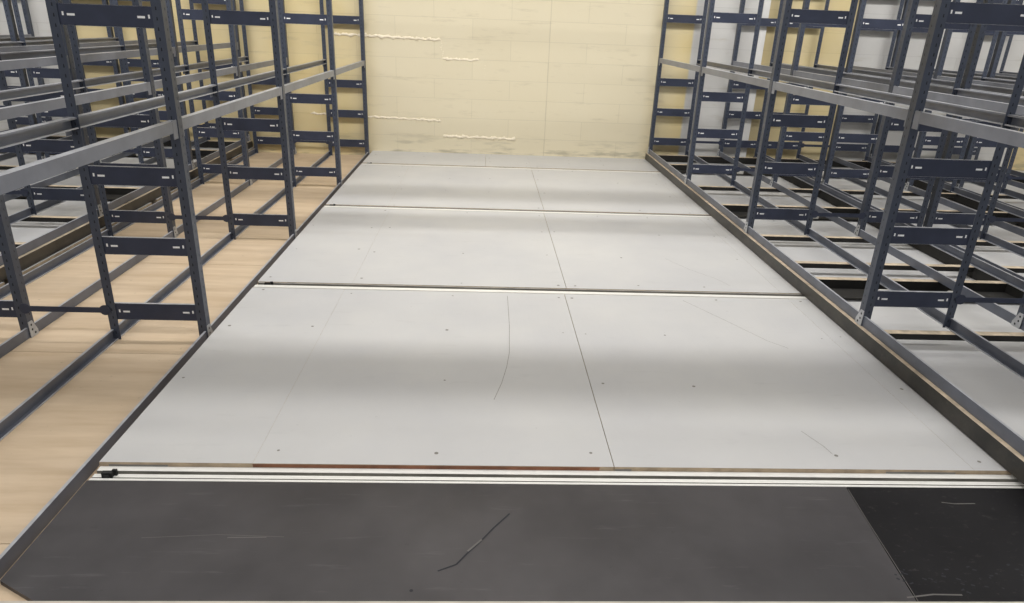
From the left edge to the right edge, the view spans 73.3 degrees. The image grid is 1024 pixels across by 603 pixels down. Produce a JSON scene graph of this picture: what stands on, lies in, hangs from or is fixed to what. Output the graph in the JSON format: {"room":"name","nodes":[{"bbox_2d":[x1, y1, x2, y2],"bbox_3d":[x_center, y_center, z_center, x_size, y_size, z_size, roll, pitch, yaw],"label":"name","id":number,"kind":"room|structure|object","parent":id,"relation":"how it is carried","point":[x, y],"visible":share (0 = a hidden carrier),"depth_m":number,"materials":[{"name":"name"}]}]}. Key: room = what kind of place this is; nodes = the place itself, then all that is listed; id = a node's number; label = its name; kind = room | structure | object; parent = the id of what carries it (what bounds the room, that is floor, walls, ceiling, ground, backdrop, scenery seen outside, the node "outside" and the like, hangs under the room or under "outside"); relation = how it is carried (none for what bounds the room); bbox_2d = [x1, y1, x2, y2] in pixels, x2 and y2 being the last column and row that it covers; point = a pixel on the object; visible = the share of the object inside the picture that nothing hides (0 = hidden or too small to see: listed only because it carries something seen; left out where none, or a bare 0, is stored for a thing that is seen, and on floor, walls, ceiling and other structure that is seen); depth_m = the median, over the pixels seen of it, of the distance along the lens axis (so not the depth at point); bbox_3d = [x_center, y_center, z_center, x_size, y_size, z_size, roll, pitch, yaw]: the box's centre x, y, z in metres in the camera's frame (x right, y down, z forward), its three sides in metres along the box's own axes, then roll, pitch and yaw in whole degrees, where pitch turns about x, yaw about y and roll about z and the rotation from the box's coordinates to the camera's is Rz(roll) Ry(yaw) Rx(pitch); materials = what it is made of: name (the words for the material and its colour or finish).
{"room":"warehouse storage room","nodes":[
{"label":"warehouse storage room","id":0,"kind":"room"},
{"bbox_2d":[0,146,1023,601],"bbox_3d":[0.140,0.327,3.301,16.600,0.301,10.257,1,22,-3],"label":"floor","id":1,"kind":"structure","parent":0,"point":[291,377],"depth_m":2.67,"materials":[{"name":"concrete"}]},
{"bbox_2d":[0,136,111,169],"bbox_3d":[-4.745,-1.147,5.956,1.280,0.071,3.427,1,22,-3],"label":"carriage","id":2,"kind":"object","parent":1,"relation":"on","point":[2,167],"visible":0.02,"depth_m":7.41,"materials":[{"name":"grey metal"}]},
{"bbox_2d":[0,0,129,171],"bbox_3d":[-4.705,-2.165,5.647,1.257,2.050,3.208,1,22,-3],"label":"shelving rack","id":3,"kind":"object","parent":2,"relation":"on","point":[10,152],"visible":0.28,"depth_m":6.70,"materials":[{"name":"grey metal"}]},
{"bbox_2d":[0,140,252,281],"bbox_3d":[-3.433,-0.838,5.321,1.284,0.071,4.927,1,22,-3],"label":"carriage","id":4,"kind":"object","parent":1,"relation":"on","point":[30,258],"visible":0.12,"depth_m":4.84,"materials":[{"name":"grey metal"}]},
{"bbox_2d":[0,0,250,265],"bbox_3d":[-3.393,-1.838,4.968,1.257,2.050,4.804,1,22,-3],"label":"shelving rack","id":5,"kind":"object","parent":4,"relation":"on","point":[21,54],"visible":0.48,"depth_m":5.25,"materials":[{"name":"grey metal"}]},
{"bbox_2d":[0,0,369,578],"bbox_3d":[-2.074,-1.389,4.335,1.261,2.050,6.448,1,22,-3],"label":"shelving rack","id":6,"kind":"object","parent":1,"relation":"on","point":[137,16],"visible":1,"depth_m":3.42,"materials":[{"name":"grey metal"}]},
{"bbox_2d":[0,601,1023,602],"bbox_3d":[0.581,0.844,1.781,3.838,0.074,0.100,1,22,-3],"label":"floor track","id":7,"kind":"object","parent":1,"relation":"on","point":[0,601],"visible":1,"depth_m":1.78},
{"bbox_2d":[89,466,1023,488],"bbox_3d":[3.059,0.678,2.446,8.834,0.066,0.075,1,22,-3],"label":"floor track","id":8,"kind":"object","parent":1,"relation":"on","point":[125,473],"visible":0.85,"depth_m":2.30,"materials":[{"name":"metal"}]},
{"bbox_2d":[101,469,117,477],"bbox_3d":[-1.297,0.556,2.215,0.043,0.024,0.024,1,22,-3],"label":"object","id":9,"kind":"object","parent":8,"relation":"on","point":[114,472],"visible":1,"depth_m":2.21,"materials":[{"name":"black rubber"}]},
{"bbox_2d":[254,282,1016,303],"bbox_3d":[3.000,0.013,4.001,8.834,0.035,0.086,1,22,-3],"label":"floor track","id":10,"kind":"object","parent":1,"relation":"on","point":[260,284],"visible":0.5,"depth_m":3.86,"materials":[{"name":"metal"}]},
{"bbox_2d":[324,205,1016,225],"bbox_3d":[2.938,-0.648,5.628,8.834,0.035,0.086,1,22,-3],"label":"floor track","id":11,"kind":"object","parent":1,"relation":"on","point":[341,206],"visible":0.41,"depth_m":5.49,"materials":[{"name":"metal"}]},
{"bbox_2d":[362,163,1002,183],"bbox_3d":[2.876,-1.305,7.245,8.834,0.035,0.086,1,22,-3],"label":"floor track","id":12,"kind":"object","parent":1,"relation":"on","point":[362,163],"visible":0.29,"depth_m":7.11,"materials":[{"name":"metal"}]},
{"bbox_2d":[645,153,1023,484],"bbox_3d":[2.278,-0.399,4.800,1.284,0.071,6.627,1,22,-3],"label":"carriage","id":13,"kind":"object","parent":1,"relation":"on","point":[984,284],"visible":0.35,"depth_m":4.02,"materials":[{"name":"grey metal"}]},
{"bbox_2d":[647,0,1023,455],"bbox_3d":[2.313,-1.419,4.495,1.257,2.050,6.398,1,22,-3],"label":"shelving rack","id":14,"kind":"object","parent":13,"relation":"on","point":[1007,111],"visible":1,"depth_m":4.32,"materials":[{"name":"grey metal"}]},
{"bbox_2d":[774,158,1023,272],"bbox_3d":[3.533,-0.691,5.646,1.280,0.071,4.927,1,22,-3],"label":"carriage","id":15,"kind":"object","parent":1,"relation":"on","point":[997,213],"visible":0.11,"depth_m":6.25,"materials":[{"name":"grey metal"}]},
{"bbox_2d":[766,0,1023,279],"bbox_3d":[3.568,-1.692,5.293,1.257,2.050,4.804,1,22,-3],"label":"shelving rack","id":16,"kind":"object","parent":15,"relation":"on","point":[964,219],"visible":0.59,"depth_m":5.90,"materials":[{"name":"grey metal"}]},
{"bbox_2d":[890,162,1023,198],"bbox_3d":[4.790,-0.946,6.401,1.280,0.071,3.427,1,22,-3],"label":"carriage","id":17,"kind":"object","parent":1,"relation":"on","point":[1001,196],"visible":0.02,"depth_m":6.39,"materials":[{"name":"grey metal"}]},
{"bbox_2d":[869,0,1023,210],"bbox_3d":[4.824,-1.964,6.091,1.257,2.050,3.208,1,22,-3],"label":"shelving rack","id":18,"kind":"object","parent":17,"relation":"on","point":[973,142],"visible":0.23,"depth_m":6.47,"materials":[{"name":"grey metal"}]},
{"bbox_2d":[0,0,1023,170],"bbox_3d":[0.034,-3.370,7.226,16.600,4.200,0.200,1,22,-3],"label":"wall","id":19,"kind":"structure","parent":0,"point":[567,78],"depth_m":7.48,"materials":[{"name":"beige paint"}]},
{"bbox_2d":[311,112,440,121],"bbox_3d":[-1.498,-2.033,7.595,1.430,0.077,0.031,1,22,-3],"label":"bead","id":20,"kind":"object","parent":19,"relation":"attached to","point":[324,113],"visible":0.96,"depth_m":7.61},
{"bbox_2d":[334,32,442,53],"bbox_3d":[-1.317,-2.741,7.311,1.175,0.212,0.028,1,22,-3],"label":"bead","id":21,"kind":"object","parent":19,"relation":"attached to","point":[335,33],"visible":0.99,"depth_m":7.29},
{"bbox_2d":[442,57,478,61],"bbox_3d":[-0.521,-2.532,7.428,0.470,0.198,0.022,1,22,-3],"label":"bead","id":22,"kind":"object","parent":19,"relation":"attached to","point":[444,58],"visible":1,"depth_m":7.40},
{"bbox_2d":[443,135,515,140],"bbox_3d":[-0.368,-1.840,7.719,0.817,0.066,0.042,1,22,-3],"label":"bead","id":23,"kind":"object","parent":19,"relation":"attached to","point":[448,136],"visible":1,"depth_m":7.72},
{"bbox_2d":[739,0,770,156],"bbox_3d":[2.710,-3.395,7.191,0.070,3.930,0.035,1,22,-3],"label":"trim","id":24,"kind":"structure","parent":19,"relation":"attached to","point":[766,7],"depth_m":7.49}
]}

